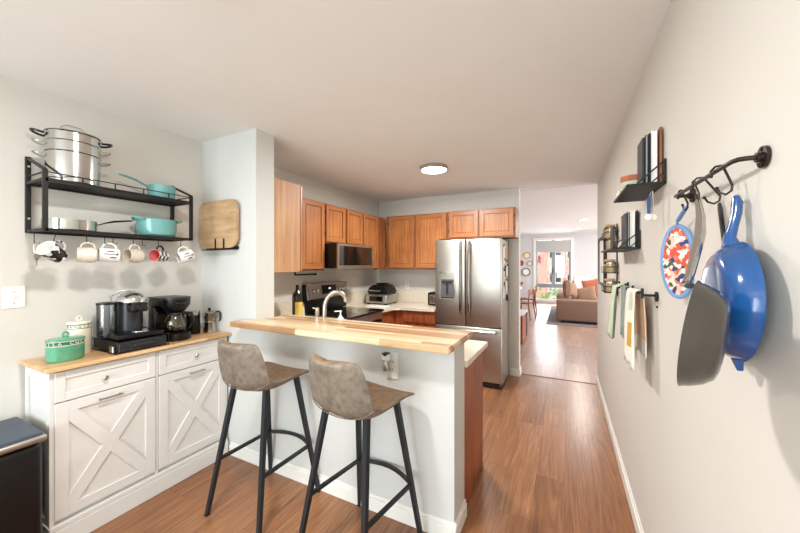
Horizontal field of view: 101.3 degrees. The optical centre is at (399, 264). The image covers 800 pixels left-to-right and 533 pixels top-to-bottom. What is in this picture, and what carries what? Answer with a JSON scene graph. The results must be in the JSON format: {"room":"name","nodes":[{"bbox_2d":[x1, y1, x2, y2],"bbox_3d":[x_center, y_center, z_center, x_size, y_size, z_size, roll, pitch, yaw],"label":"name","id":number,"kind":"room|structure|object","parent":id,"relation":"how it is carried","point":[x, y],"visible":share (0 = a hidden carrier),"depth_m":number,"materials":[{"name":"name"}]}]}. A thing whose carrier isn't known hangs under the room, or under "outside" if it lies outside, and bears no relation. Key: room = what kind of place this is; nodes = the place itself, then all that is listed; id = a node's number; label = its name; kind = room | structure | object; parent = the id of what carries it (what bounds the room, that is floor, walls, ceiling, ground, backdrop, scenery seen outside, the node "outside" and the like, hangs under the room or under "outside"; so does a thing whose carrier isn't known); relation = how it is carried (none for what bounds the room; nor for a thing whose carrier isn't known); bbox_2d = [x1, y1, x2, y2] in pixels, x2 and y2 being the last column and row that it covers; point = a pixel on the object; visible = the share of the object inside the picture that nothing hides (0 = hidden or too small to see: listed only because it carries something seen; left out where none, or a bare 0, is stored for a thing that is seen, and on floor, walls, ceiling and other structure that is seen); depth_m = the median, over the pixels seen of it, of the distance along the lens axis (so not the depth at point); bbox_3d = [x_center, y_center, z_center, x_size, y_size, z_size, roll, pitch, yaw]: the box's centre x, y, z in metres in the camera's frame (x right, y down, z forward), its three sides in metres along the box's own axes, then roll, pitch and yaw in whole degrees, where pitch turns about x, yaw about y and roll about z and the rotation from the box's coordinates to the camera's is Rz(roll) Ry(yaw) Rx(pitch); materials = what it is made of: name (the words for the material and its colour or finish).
{"room":"kitchen","nodes":[
{"label":"kitchen","id":0,"kind":"room"},
{"bbox_2d":[0,74,378,420],"bbox_3d":[-2.106,0.230,1.955,0.120,2.500,7.600,0,0,27],"label":"wall","id":1,"kind":"structure","parent":0,"point":[58,293],"depth_m":2.08,"materials":[{"name":"paint"}]},
{"bbox_2d":[2,286,24,308],"bbox_3d":[-2.109,0.177,1.794,0.020,0.120,0.085,0,0,27],"label":"light switch","id":2,"kind":"object","parent":1,"relation":"attached to","point":[12,296],"visible":1,"depth_m":1.79,"materials":[{"name":"white plastic"}]},
{"bbox_2d":[25,156,192,241],"bbox_3d":[-1.810,-0.392,2.123,0.254,0.427,0.777,0,0,27],"label":"wall shelf","id":3,"kind":"object","parent":1,"relation":"attached to","point":[44,182],"visible":0.98,"depth_m":1.96,"materials":[{"name":"black metal"}]},
{"bbox_2d":[29,125,112,189],"bbox_3d":[-1.912,-0.638,1.922,0.299,0.348,0.246,0,0,-12],"label":"stockpot","id":4,"kind":"object","parent":3,"relation":"on","point":[66,151],"visible":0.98,"depth_m":1.84,"materials":[{"name":"metal"}]},
{"bbox_2d":[43,149,101,189],"bbox_3d":[-1.912,-0.552,1.922,0.244,0.176,0.244,0,0,27],"label":"pot","id":5,"kind":"object","parent":4,"relation":"on","point":[83,163],"depth_m":1.84,"materials":[{"name":"metal"}]},
{"bbox_2d":[41,218,132,231],"bbox_3d":[-1.874,-0.246,1.990,0.232,0.098,0.417,0,0,27],"label":"saute pan","id":6,"kind":"object","parent":3,"relation":"on","point":[58,223],"visible":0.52,"depth_m":1.84,"materials":[{"name":"metal"}]},
{"bbox_2d":[118,173,175,198],"bbox_3d":[-1.722,-0.529,2.252,0.164,0.130,0.318,0,0,27],"label":"saucepan","id":7,"kind":"object","parent":3,"relation":"on","point":[156,187],"visible":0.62,"depth_m":2.25,"materials":[{"name":"metal"}]},
{"bbox_2d":[131,216,181,236],"bbox_3d":[-1.698,-0.262,2.300,0.255,0.130,0.256,0,0,-19],"label":"pot","id":8,"kind":"object","parent":3,"relation":"on","point":[144,226],"visible":0.88,"depth_m":2.21,"materials":[{"name":"metal"}]},
{"bbox_3d":[-1.805,-0.156,1.891,0.004,0.064,0.040,0,0,27],"label":"s-hook","id":9,"kind":"object","parent":3,"relation":"attached to","visible":0},
{"bbox_2d":[76,242,97,262],"bbox_3d":[-1.804,-0.072,1.893,0.092,0.121,0.091,0,0,44],"label":"mug","id":10,"kind":"object","parent":9,"relation":"hanging from","point":[84,254],"visible":1,"depth_m":1.87,"materials":[{"name":"ceramic"}]},
{"bbox_3d":[-1.702,-0.156,2.095,0.004,0.064,0.040,0,0,27],"label":"s-hook","id":11,"kind":"object","parent":3,"relation":"attached to","visible":0},
{"bbox_2d":[122,244,144,262],"bbox_3d":[-1.700,-0.072,2.099,0.092,0.121,0.091,0,0,18],"label":"mug","id":12,"kind":"object","parent":11,"relation":"hanging from","point":[129,255],"visible":1,"depth_m":2.08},
{"bbox_3d":[-1.572,-0.156,2.354,0.004,0.064,0.040,0,0,27],"label":"s-hook","id":13,"kind":"object","parent":3,"relation":"attached to","visible":0},
{"bbox_2d":[175,246,194,263],"bbox_3d":[-1.557,-0.072,2.380,0.086,0.128,0.115,0,0,38],"label":"mug","id":14,"kind":"object","parent":13,"relation":"hanging from","point":[187,255],"visible":1,"depth_m":2.36,"materials":[{"name":"white ceramic"}]},
{"bbox_3d":[-1.637,-0.156,2.224,0.004,0.064,0.040,0,0,27],"label":"s-hook","id":15,"kind":"object","parent":3,"relation":"attached to","visible":0},
{"bbox_2d":[149,245,168,261],"bbox_3d":[-1.636,-0.078,2.228,0.080,0.111,0.091,0,0,2],"label":"mug","id":16,"kind":"object","parent":15,"relation":"hanging from","point":[155,254],"visible":1,"depth_m":2.22,"materials":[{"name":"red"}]},
{"bbox_3d":[-1.863,-0.157,1.774,0.004,0.068,0.029,0,0,27],"label":"s-hook","id":17,"kind":"object","parent":3,"relation":"attached to","visible":0},
{"bbox_2d":[36,241,67,262],"bbox_3d":[-1.868,-0.073,1.761,0.086,0.120,0.120,0,0,-8],"label":"mug","id":18,"kind":"object","parent":17,"relation":"hanging from","point":[49,250],"visible":1,"depth_m":1.75,"materials":[{"name":"ceramic"}]},
{"bbox_3d":[-1.767,-0.156,1.965,0.004,0.064,0.040,0,0,27],"label":"s-hook","id":19,"kind":"object","parent":3,"relation":"hanging from","visible":0},
{"bbox_2d":[97,243,119,261],"bbox_3d":[-1.758,-0.076,1.981,0.086,0.117,0.099,0,0,41],"label":"mug","id":20,"kind":"object","parent":19,"relation":"hanging from","point":[104,254],"visible":0.97,"depth_m":1.96,"materials":[{"name":"white ceramic"}]},
{"bbox_2d":[274,300,291,316],"bbox_3d":[-1.333,0.479,3.332,0.021,0.179,0.916,0,0,27],"label":"backsplash","id":21,"kind":"structure","parent":1,"relation":"attached to","point":[282,308],"depth_m":3.49,"materials":[{"name":"beige stone"}]},
{"bbox_2d":[302,197,324,270],"bbox_3d":[-1.056,-0.315,3.539,0.328,0.750,0.375,0,0,27],"label":"upper cabinet","id":22,"kind":"object","parent":1,"relation":"attached to","point":[313,212],"visible":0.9,"depth_m":3.47,"materials":[{"name":"brown wood"}]},
{"bbox_2d":[324,203,362,244],"bbox_3d":[-0.801,-0.468,4.047,0.328,0.445,0.758,0,0,27],"label":"upper cabinet","id":23,"kind":"object","parent":1,"relation":"attached to","point":[342,225],"visible":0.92,"depth_m":3.93,"materials":[{"name":"brown wood"}]},
{"bbox_2d":[325,243,373,268],"bbox_3d":[-0.727,-0.099,4.009,0.492,0.287,0.740,0,0,27],"label":"microwave","id":24,"kind":"object","parent":23,"relation":"attached to","point":[337,255],"visible":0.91,"depth_m":3.75,"materials":[{"name":"silver plastic"}]},
{"bbox_2d":[355,213,384,269],"bbox_3d":[-0.488,-0.315,4.670,0.328,0.750,0.631,0,0,27],"label":"upper cabinet","id":25,"kind":"object","parent":1,"relation":"attached to","point":[373,226],"visible":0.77,"depth_m":4.62,"materials":[{"name":"brown wood"}]},
{"bbox_2d":[202,128,463,522],"bbox_3d":[-0.634,0.230,2.334,2.170,2.500,0.200,0,0,27],"label":"wall","id":26,"kind":"structure","parent":0,"point":[433,417],"depth_m":2.24,"materials":[{"name":"paint"}]},
{"bbox_2d":[202,238,238,250],"bbox_3d":[-1.420,-0.162,2.584,0.380,0.087,0.055,0,0,27],"label":"holder","id":27,"kind":"object","parent":26,"relation":"attached to","point":[235,247],"visible":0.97,"depth_m":2.55,"materials":[{"name":"black metal"}]},
{"bbox_2d":[199,199,238,248],"bbox_3d":[-1.435,-0.319,2.585,0.457,0.373,0.022,0,0,27],"label":"cutting board","id":28,"kind":"object","parent":27,"relation":"in","point":[218,220],"visible":1,"depth_m":2.56,"materials":[{"name":"brown wood"}]},
{"bbox_2d":[274,178,301,272],"bbox_3d":[-1.211,-0.316,2.875,0.649,0.752,0.304,0,0,27],"label":"upper cabinet","id":29,"kind":"object","parent":26,"relation":"attached to","point":[287,195],"visible":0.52,"depth_m":2.72,"materials":[{"name":"brown wood"}]},
{"bbox_2d":[229,442,466,532],"bbox_3d":[-0.469,1.430,2.246,1.824,0.100,0.219,0,0,27],"label":"baseboard","id":30,"kind":"structure","parent":26,"relation":"attached to","point":[402,513],"depth_m":1.98,"materials":[{"name":"white paint"}]},
{"bbox_2d":[228,314,472,354],"bbox_3d":[-0.397,0.427,2.201,1.672,0.035,0.464,0,0,27],"label":"countertop","id":31,"kind":"structure","parent":26,"relation":"on","point":[426,339],"depth_m":2.04,"materials":[{"name":"brown wood"}]},
{"bbox_2d":[386,351,397,379],"bbox_3d":[-0.047,0.587,1.921,0.078,0.160,0.009,0,0,27],"label":"wall outlet","id":32,"kind":"object","parent":26,"relation":"attached to","point":[392,373],"visible":0.9,"depth_m":1.92,"materials":[{"name":"white paint"}]},
{"bbox_2d":[381,352,390,371],"bbox_3d":[-0.082,0.564,1.907,0.050,0.108,0.045,0,0,27],"label":"plug","id":33,"kind":"object","parent":32,"relation":"attached to","point":[385,356],"visible":1,"depth_m":1.89,"materials":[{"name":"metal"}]},
{"bbox_2d":[0,0,670,201],"bbox_3d":[-0.657,-1.080,1.310,3.450,0.120,7.750,0,0,27],"label":"ceiling","id":34,"kind":"structure","parent":0,"point":[353,96],"depth_m":1.76,"materials":[{"name":"paint"}]},
{"bbox_2d":[420,163,447,173],"bbox_3d":[0.352,-0.995,3.410,0.290,0.049,0.290,0,0,27],"label":"ceiling light","id":35,"kind":"object","parent":34,"relation":"attached to","point":[429,168],"visible":1,"depth_m":3.33,"materials":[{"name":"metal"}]},
{"bbox_2d":[421,167,446,173],"bbox_3d":[0.352,-0.982,3.410,0.264,0.024,0.264,0,0,27],"label":"diffuser","id":36,"kind":"object","parent":35,"relation":"attached to","point":[429,170],"depth_m":3.37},
{"bbox_2d":[90,302,635,532],"bbox_3d":[3.432,1.510,4.598,8.400,0.060,17.300,0,0,27],"label":"floor","id":37,"kind":"structure","parent":0,"point":[550,465],"depth_m":2.23,"materials":[{"name":"brown wood"}]},
{"bbox_2d":[0,417,46,532],"bbox_3d":[-1.991,1.149,1.496,0.422,0.662,0.453,0,0,27],"label":"trash can","id":38,"kind":"object","parent":37,"relation":"on","point":[20,447],"visible":1,"depth_m":1.56,"materials":[{"name":"black plastic"}]},
{"bbox_2d":[19,329,230,532],"bbox_3d":[-1.711,0.967,2.187,0.373,1.026,1.026,0,0,27],"label":"sideboard","id":39,"kind":"object","parent":37,"relation":"on","point":[122,429],"depth_m":1.96,"materials":[{"name":"white paint"}]},
{"bbox_2d":[44,331,84,362],"bbox_3d":[-1.874,0.450,1.838,0.132,0.159,0.164,0,0,27],"label":"canister","id":40,"kind":"object","parent":39,"relation":"on","point":[63,348],"visible":1,"depth_m":1.79,"materials":[{"name":"ceramic"}]},
{"bbox_2d":[66,315,91,353],"bbox_3d":[-1.921,0.415,1.966,0.113,0.227,0.113,0,0,27],"label":"canister","id":41,"kind":"object","parent":39,"relation":"on","point":[78,326],"visible":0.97,"depth_m":1.95,"materials":[{"name":"ceramic"}]},
{"bbox_2d":[19,329,230,373],"bbox_3d":[-1.711,0.540,2.187,0.373,0.020,1.026,0,0,27],"label":"countertop","id":42,"kind":"structure","parent":39,"relation":"on","point":[39,364],"depth_m":1.90,"materials":[{"name":"brown wood"}]},
{"bbox_2d":[95,289,163,340],"bbox_3d":[-1.743,0.305,2.103,0.275,0.293,0.285,0,0,27],"label":"coffee machine","id":43,"kind":"object","parent":39,"relation":"on","point":[129,306],"visible":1,"depth_m":2.09,"materials":[{"name":"black plastic"}]},
{"bbox_2d":[147,295,194,341],"bbox_3d":[-1.641,0.377,2.365,0.281,0.304,0.190,0,0,27],"label":"drip coffee maker","id":44,"kind":"object","parent":39,"relation":"on","point":[164,312],"visible":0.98,"depth_m":2.32,"materials":[{"name":"black plastic"}]},
{"bbox_2d":[186,310,199,334],"bbox_3d":[-1.597,0.440,2.533,0.096,0.178,0.096,0,0,27],"label":"milk frother","id":45,"kind":"object","parent":39,"relation":"on","point":[195,327],"visible":0.73,"depth_m":2.50,"materials":[{"name":"black plastic"}]},
{"bbox_2d":[201,308,220,332],"bbox_3d":[-1.493,0.432,2.587,0.135,0.193,0.087,0,0,-41],"label":"moka pot","id":46,"kind":"object","parent":39,"relation":"on","point":[209,316],"visible":1,"depth_m":2.55,"materials":[{"name":"metal"}]},
{"bbox_2d":[204,339,320,532],"bbox_3d":[-0.840,0.958,2.040,0.470,1.044,0.508,0,0,28],"label":"bar stool","id":47,"kind":"object","parent":37,"relation":"on","point":[242,366],"visible":1,"depth_m":1.87,"materials":[{"name":"beige leather"}]},
{"bbox_2d":[302,281,383,322],"bbox_3d":[-0.647,0.833,3.931,0.691,1.235,0.758,0,0,27],"label":"stove","id":48,"kind":"object","parent":37,"relation":"on","point":[313,294],"visible":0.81,"depth_m":3.91,"materials":[{"name":"black metal"}]},
{"bbox_2d":[306,306,383,318],"bbox_3d":[-0.634,0.565,3.925,0.600,0.019,0.758,0,0,27],"label":"cooktop","id":49,"kind":"object","parent":48,"relation":"in","point":[347,312],"depth_m":3.83,"materials":[{"name":"black glass"}]},
{"bbox_2d":[299,353,422,532],"bbox_3d":[-0.204,0.958,1.698,0.470,1.044,0.508,0,0,36],"label":"bar stool","id":50,"kind":"object","parent":37,"relation":"on","point":[341,388],"visible":1,"depth_m":1.55,"materials":[{"name":"leather"}]},
{"bbox_2d":[381,310,394,323],"bbox_3d":[-0.294,1.044,4.743,0.608,0.873,0.986,0,0,27],"label":"base cabinet","id":51,"kind":"object","parent":37,"relation":"on","point":[388,317],"visible":0.02,"depth_m":4.37,"materials":[{"name":"brown wood"}]},
{"bbox_2d":[344,290,435,312],"bbox_3d":[-0.031,0.497,4.608,1.202,0.215,0.993,0,0,27],"label":"countertop","id":52,"kind":"structure","parent":51,"relation":"on","point":[412,300],"depth_m":4.74,"materials":[{"name":"stone"}]},
{"bbox_2d":[366,283,397,304],"bbox_3d":[-0.277,0.417,4.858,0.360,0.304,0.410,0,0,27],"label":"countertop grill","id":53,"kind":"object","parent":52,"relation":"on","point":[380,293],"visible":1,"depth_m":4.74,"materials":[{"name":"silver metal"}]},
{"bbox_2d":[428,291,435,305],"bbox_3d":[0.499,0.471,4.638,0.155,0.182,0.265,0,0,27],"label":"toaster","id":54,"kind":"object","parent":52,"relation":"on","point":[431,295],"visible":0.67,"depth_m":4.54,"materials":[{"name":"black plastic"}]},
{"bbox_2d":[395,310,436,327],"bbox_3d":[0.325,1.044,4.638,0.588,0.873,0.617,0,0,27],"label":"base cabinet","id":55,"kind":"object","parent":37,"relation":"on","point":[402,317],"visible":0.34,"depth_m":4.35,"materials":[{"name":"brown wood"}]},
{"bbox_2d":[436,237,508,388],"bbox_3d":[0.940,0.568,4.268,0.824,1.805,0.679,0,0,27],"label":"refrigerator","id":56,"kind":"object","parent":37,"relation":"on","point":[469,272],"visible":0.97,"depth_m":3.99,"materials":[{"name":"silver metal"}]},
{"bbox_2d":[464,351,482,502],"bbox_3d":[-0.157,1.044,2.514,1.460,0.873,0.547,0,0,27],"label":"base cabinet","id":57,"kind":"object","parent":37,"relation":"on","point":[473,374],"visible":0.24,"depth_m":2.17,"materials":[{"name":"brown wood"}]},
{"bbox_2d":[274,300,487,366],"bbox_3d":[-0.370,0.497,2.838,2.187,0.215,0.933,0,0,27],"label":"countertop","id":58,"kind":"structure","parent":57,"relation":"on","point":[473,349],"depth_m":2.38,"materials":[{"name":"stone"}]},
{"bbox_2d":[292,285,302,315],"bbox_3d":[-1.065,0.387,3.401,0.105,0.364,0.104,0,0,27],"label":"oil bottle","id":59,"kind":"object","parent":58,"relation":"on","point":[297,304],"visible":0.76,"depth_m":3.36,"materials":[{"name":"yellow glass"}]},
{"bbox_2d":[322,290,347,317],"bbox_3d":[-0.523,0.384,2.621,0.218,0.370,0.056,0,0,-13],"label":"kitchen faucet","id":60,"kind":"object","parent":58,"relation":"on","point":[345,298],"visible":0.63,"depth_m":2.60,"materials":[{"name":"silver metal"}]},
{"bbox_2d":[520,309,527,344],"bbox_3d":[2.050,1.205,6.636,0.920,0.550,0.820,0,0,27],"label":"base cabinet","id":61,"kind":"object","parent":37,"relation":"on","point":[523,313],"visible":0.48,"depth_m":6.20,"materials":[{"name":"brown wood"}]},
{"bbox_2d":[520,289,535,320],"bbox_3d":[3.431,1.065,9.009,0.505,0.830,0.460,0,0,42],"label":"dining chair","id":62,"kind":"object","parent":37,"relation":"on","point":[530,291],"visible":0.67,"depth_m":8.80,"materials":[{"name":"brown wood"}]},
{"bbox_2d":[546,306,596,327],"bbox_3d":[5.901,1.474,9.317,3.030,0.011,4.050,0,0,27],"label":"area rug","id":63,"kind":"object","parent":37,"relation":"on","point":[551,320],"visible":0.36,"depth_m":8.38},
{"bbox_2d":[556,288,596,322],"bbox_3d":[5.802,1.054,9.087,2.600,0.828,2.850,0,0,27],"label":"sofa","id":64,"kind":"object","parent":63,"relation":"on","point":[567,309],"visible":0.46,"depth_m":8.21,"materials":[{"name":"brown fabric"}]},
{"bbox_2d":[563,279,576,298],"bbox_3d":[4.529,0.660,8.737,0.615,0.582,0.291,0,0,-38],"label":"throw pillow","id":65,"kind":"object","parent":64,"relation":"on","point":[569,288],"visible":0.92,"depth_m":8.61,"materials":[{"name":"brown fabric"}]},
{"bbox_2d":[576,286,596,299],"bbox_3d":[4.985,0.820,8.798,0.590,0.533,0.200,0,0,17],"label":"throw pillow","id":66,"kind":"object","parent":64,"relation":"on","point":[588,293],"visible":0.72,"depth_m":8.74,"materials":[{"name":"brown fabric"}]},
{"bbox_2d":[581,279,596,295],"bbox_3d":[5.657,0.680,9.579,0.660,0.646,0.246,0,0,35],"label":"throw pillow","id":67,"kind":"object","parent":64,"relation":"on","point":[587,283],"visible":0.27,"depth_m":9.59,"materials":[{"name":"orange fabric"}]},
{"bbox_2d":[379,188,519,374],"bbox_3d":[0.651,0.230,4.905,2.155,2.500,0.150,0,0,27],"label":"wall","id":68,"kind":"structure","parent":0,"point":[418,279],"depth_m":4.68,"materials":[{"name":"paint"}]},
{"bbox_2d":[386,212,448,268],"bbox_3d":[0.286,-0.330,4.819,0.956,0.780,0.328,0,0,27],"label":"upper cabinet","id":69,"kind":"object","parent":68,"relation":"attached to","point":[410,239],"visible":0.87,"depth_m":4.69,"materials":[{"name":"brown wood"}]},
{"bbox_2d":[448,207,518,239],"bbox_3d":[1.109,-0.537,4.405,0.883,0.375,0.328,0,0,27],"label":"upper cabinet","id":70,"kind":"object","parent":68,"relation":"attached to","point":[503,223],"visible":0.98,"depth_m":4.24,"materials":[{"name":"brown wood"}]},
{"bbox_2d":[520,184,596,235],"bbox_3d":[5.173,-1.220,8.060,8.400,0.120,9.550,0,0,27],"label":"ceiling","id":71,"kind":"structure","parent":0,"point":[558,210],"depth_m":6.98,"materials":[{"name":"paint"}]},
{"bbox_2d":[520,233,596,297],"bbox_3d":[7.218,0.160,12.125,8.400,2.640,0.150,0,0,27],"label":"wall","id":72,"kind":"structure","parent":0,"point":[585,245],"depth_m":12.32,"materials":[{"name":"paint"}]},
{"bbox_2d":[533,237,573,301],"bbox_3d":[5.929,0.185,12.700,1.420,2.470,0.140,0,0,27],"label":"window","id":73,"kind":"structure","parent":72,"relation":"in","point":[535,254],"depth_m":12.73,"materials":[{"name":"white paint"}]},
{"bbox_2d":[536,240,570,251],"bbox_3d":[5.917,-0.718,12.678,1.200,0.435,0.030,0,0,27],"label":"roman shade","id":74,"kind":"object","parent":73,"relation":"attached to","point":[542,246],"visible":1,"depth_m":12.66,"materials":[{"name":"grey fabric"}]},
{"bbox_2d":[597,0,799,532],"bbox_3d":[0.784,0.230,0.613,0.120,2.500,7.800,0,0,27],"label":"wall","id":75,"kind":"structure","parent":0,"point":[720,79],"depth_m":0.91,"materials":[{"name":"paint"}]},
{"bbox_2d":[598,236,606,284],"bbox_3d":[2.124,-0.040,3.446,0.029,0.500,0.585,0,0,27],"label":"picture frame","id":76,"kind":"object","parent":75,"relation":"attached to","point":[601,243],"visible":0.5,"depth_m":3.49,"materials":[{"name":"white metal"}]},
{"bbox_2d":[600,240,602,282],"bbox_3d":[2.130,-0.040,3.443,0.017,0.450,0.535,0,0,27],"label":"print","id":77,"kind":"object","parent":76,"relation":"attached to","point":[601,241],"depth_m":3.49,"materials":[{"name":"white paper"}]},
{"bbox_2d":[601,224,618,295],"bbox_3d":[1.650,-0.040,2.578,0.096,0.560,0.235,0,0,27],"label":"spice rack","id":78,"kind":"object","parent":75,"relation":"attached to","point":[616,231],"visible":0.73,"depth_m":2.54,"materials":[{"name":"black metal"}]},
{"bbox_2d":[604,259,615,271],"bbox_3d":[1.622,0.006,2.531,0.076,0.102,0.076,0,0,27],"label":"spice jar","id":79,"kind":"object","parent":78,"relation":"on","point":[608,267],"visible":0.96,"depth_m":2.51,"materials":[{"name":"clear glass"}]},
{"bbox_2d":[596,375,643,532],"bbox_3d":[0.753,1.430,0.701,0.014,0.100,7.690,0,0,27],"label":"baseboard","id":80,"kind":"structure","parent":75,"relation":"attached to","point":[633,509],"depth_m":2.26,"materials":[{"name":"white paint"}]},
{"bbox_2d":[601,230,640,252],"bbox_3d":[1.367,-0.138,2.058,0.134,0.100,0.595,0,0,27],"label":"shelf","id":81,"kind":"object","parent":75,"relation":"attached to","point":[612,249],"visible":0.87,"depth_m":1.80,"materials":[{"name":"black metal"}]},
{"bbox_2d":[621,213,626,246],"bbox_3d":[1.292,-0.194,1.891,0.008,0.190,0.140,0,0,27],"label":"book","id":82,"kind":"object","parent":81,"relation":"on","point":[623,217],"visible":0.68,"depth_m":1.85,"materials":[{"name":"black paper"}]},
{"bbox_2d":[629,210,634,246],"bbox_3d":[1.315,-0.200,1.877,0.022,0.202,0.165,0,0,27],"label":"book","id":83,"kind":"object","parent":81,"relation":"on","point":[632,213],"visible":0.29,"depth_m":1.80,"materials":[{"name":"white paper"}]},
{"bbox_2d":[635,210,637,246],"bbox_3d":[1.344,-0.199,1.887,0.008,0.200,0.220,0,0,27],"label":"book","id":84,"kind":"object","parent":81,"relation":"on","point":[636,212],"visible":0.42,"depth_m":1.79,"materials":[{"name":"black"}]},
{"bbox_2d":[618,281,658,301],"bbox_3d":[1.273,0.134,1.788,0.060,0.057,0.782,0,0,27],"label":"towel rail","id":85,"kind":"object","parent":75,"relation":"attached to","point":[655,295],"visible":0.72,"depth_m":1.47,"materials":[{"name":"black metal"}]},
{"bbox_2d":[607,283,623,338],"bbox_3d":[1.350,0.286,2.030,0.095,0.340,0.202,0,0,27],"label":"towel","id":86,"kind":"object","parent":85,"relation":"hanging from","point":[613,300],"visible":0.54,"depth_m":2.02,"materials":[{"name":"fabric"}]},
{"bbox_2d":[620,285,634,337],"bbox_3d":[1.277,0.264,1.843,0.050,0.295,0.161,0,0,27],"label":"towel","id":87,"kind":"object","parent":85,"relation":"hanging from","point":[623,293],"visible":0.5,"depth_m":1.84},
{"bbox_2d":[624,287,646,371],"bbox_3d":[1.162,0.309,1.621,0.067,0.385,0.261,0,0,27],"label":"towel","id":88,"kind":"object","parent":85,"relation":"hanging from","point":[634,301],"visible":0.98,"depth_m":1.61,"materials":[{"name":"fabric"}]},
{"bbox_2d":[614,158,666,202],"bbox_3d":[1.100,-0.378,1.526,0.134,0.100,0.405,0,0,27],"label":"shelf","id":89,"kind":"object","parent":75,"relation":"attached to","point":[639,191],"visible":0.92,"depth_m":1.43,"materials":[{"name":"black metal"}]},
{"bbox_2d":[637,138,643,182],"bbox_3d":[1.065,-0.442,1.451,0.007,0.205,0.110,0,0,27],"label":"cookbook","id":90,"kind":"object","parent":89,"relation":"on","point":[640,148],"visible":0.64,"depth_m":1.44,"materials":[{"name":"black"}]},
{"bbox_2d":[644,135,647,182],"bbox_3d":[1.072,-0.445,1.442,0.009,0.212,0.120,0,0,27],"label":"cookbook","id":91,"kind":"object","parent":89,"relation":"on","point":[645,137],"visible":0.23,"depth_m":1.39,"materials":[{"name":"paper"}]},
{"bbox_2d":[648,133,650,181],"bbox_3d":[1.078,-0.447,1.434,0.005,0.215,0.130,0,0,27],"label":"cookbook","id":92,"kind":"object","parent":89,"relation":"on","point":[649,134],"visible":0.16,"depth_m":1.38,"materials":[{"name":"black"}]},
{"bbox_2d":[644,186,657,220],"bbox_3d":[1.037,-0.254,1.355,0.047,0.144,0.018,0,0,4],"label":"brush","id":93,"kind":"object","parent":89,"relation":"hanging from","point":[648,216],"visible":1,"depth_m":1.35,"materials":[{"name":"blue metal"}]},
{"bbox_2d":[650,130,656,181],"bbox_3d":[1.093,-0.452,1.432,0.020,0.225,0.140,0,0,27],"label":"cookbook","id":94,"kind":"object","parent":89,"relation":"on","point":[653,133],"visible":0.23,"depth_m":1.37,"materials":[{"name":"white paper"}]},
{"bbox_2d":[657,126,661,181],"bbox_3d":[1.123,-0.455,1.444,0.008,0.232,0.210,0,0,27],"label":"serving board","id":95,"kind":"object","parent":89,"relation":"on","point":[659,132],"visible":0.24,"depth_m":1.36,"materials":[{"name":"brown wood"}]},
{"bbox_2d":[674,145,771,202],"bbox_3d":[0.814,-0.220,0.863,0.048,0.044,0.461,0,0,27],"label":"rail","id":96,"kind":"object","parent":75,"relation":"attached to","point":[762,158],"visible":0.94,"depth_m":0.69,"materials":[{"name":"brown metal"}]},
{"bbox_2d":[677,189,688,210],"bbox_3d":[0.866,-0.199,1.005,0.008,0.070,0.063,0,0,17],"label":"s-hook","id":97,"kind":"object","parent":96,"relation":"hanging from","point":[684,196],"visible":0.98,"depth_m":0.99,"materials":[{"name":"brown metal"}]},
{"bbox_2d":[660,206,693,298],"bbox_3d":[0.912,-0.033,1.056,0.065,0.290,0.164,0,0,17],"label":"pot holder","id":98,"kind":"object","parent":97,"relation":"hanging from","point":[677,241],"visible":0.86,"depth_m":1.08,"materials":[{"name":"fabric"}]},
{"bbox_2d":[691,181,699,198],"bbox_3d":[0.802,-0.200,0.889,0.008,0.068,0.087,0,0,34],"label":"s-hook","id":99,"kind":"object","parent":96,"relation":"hanging from","point":[697,195],"visible":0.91,"depth_m":0.87,"materials":[{"name":"brown metal"}]},
{"bbox_2d":[677,199,730,385],"bbox_3d":[0.647,0.029,0.692,0.434,0.404,0.073,0,0,-45],"label":"skillet","id":100,"kind":"object","parent":99,"relation":"hanging from","point":[706,324],"visible":1,"depth_m":0.56,"materials":[{"name":"metal"}]},
{"bbox_2d":[691,177,721,204],"bbox_3d":[0.804,-0.195,0.861,0.007,0.077,0.059,0,0,-42],"label":"s-hook","id":101,"kind":"object","parent":96,"relation":"hanging from","point":[696,178],"visible":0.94,"depth_m":0.86,"materials":[{"name":"brown metal"}]},
{"bbox_2d":[717,202,725,241],"bbox_3d":[0.785,0.030,0.769,0.018,0.382,0.238,0,0,30],"label":"skillet","id":102,"kind":"object","parent":101,"relation":"hanging from","point":[719,205],"visible":0.02,"depth_m":0.83,"materials":[{"name":"metal"}]},
{"bbox_2d":[709,164,733,194],"bbox_3d":[0.746,-0.197,0.762,0.008,0.074,0.048,0,0,-13],"label":"s-hook","id":103,"kind":"object","parent":96,"relation":"hanging from","point":[716,166],"visible":0.97,"depth_m":0.75,"materials":[{"name":"brown metal"}]},
{"bbox_2d":[701,195,765,370],"bbox_3d":[0.719,0.034,0.720,0.065,0.382,0.258,0,0,32],"label":"skillet","id":104,"kind":"object","parent":103,"relation":"hanging from","point":[735,269],"visible":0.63,"depth_m":0.65,"materials":[{"name":"metal"}]},
{"label":"outside","id":105,"kind":"structure","parent":0,"visible":0},
{"bbox_3d":[9.211,3.030,18.314,16.000,0.100,11.000,0,0,27],"label":"ground","id":106,"kind":"structure","parent":105,"visible":0},
{"bbox_2d":[536,240,568,298],"bbox_3d":[10.548,-1.770,22.085,8.000,9.500,1.060,0,0,27],"label":"apartment building","id":107,"kind":"structure","parent":106,"relation":"on","point":[544,258],"depth_m":21.96,"materials":[{"name":"white paint"}]},
{"bbox_3d":[1.120,-0.354,1.581,0.096,0.030,0.096,0,0,27],"label":"ramekin","id":108,"kind":"object","parent":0,"visible":0},
{"bbox_2d":[620,180,636,188],"bbox_3d":[1.119,-0.384,1.581,0.096,0.028,0.096,0,0,27],"label":"ramekin","id":109,"kind":"object","parent":108,"relation":"on","point":[623,184],"visible":0.33,"depth_m":1.56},
{"bbox_2d":[620,174,636,182],"bbox_3d":[1.119,-0.412,1.581,0.096,0.028,0.096,0,0,27],"label":"ramekin","id":110,"kind":"object","parent":109,"relation":"on","point":[631,177],"visible":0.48,"depth_m":1.55,"materials":[{"name":"orange ceramic"}]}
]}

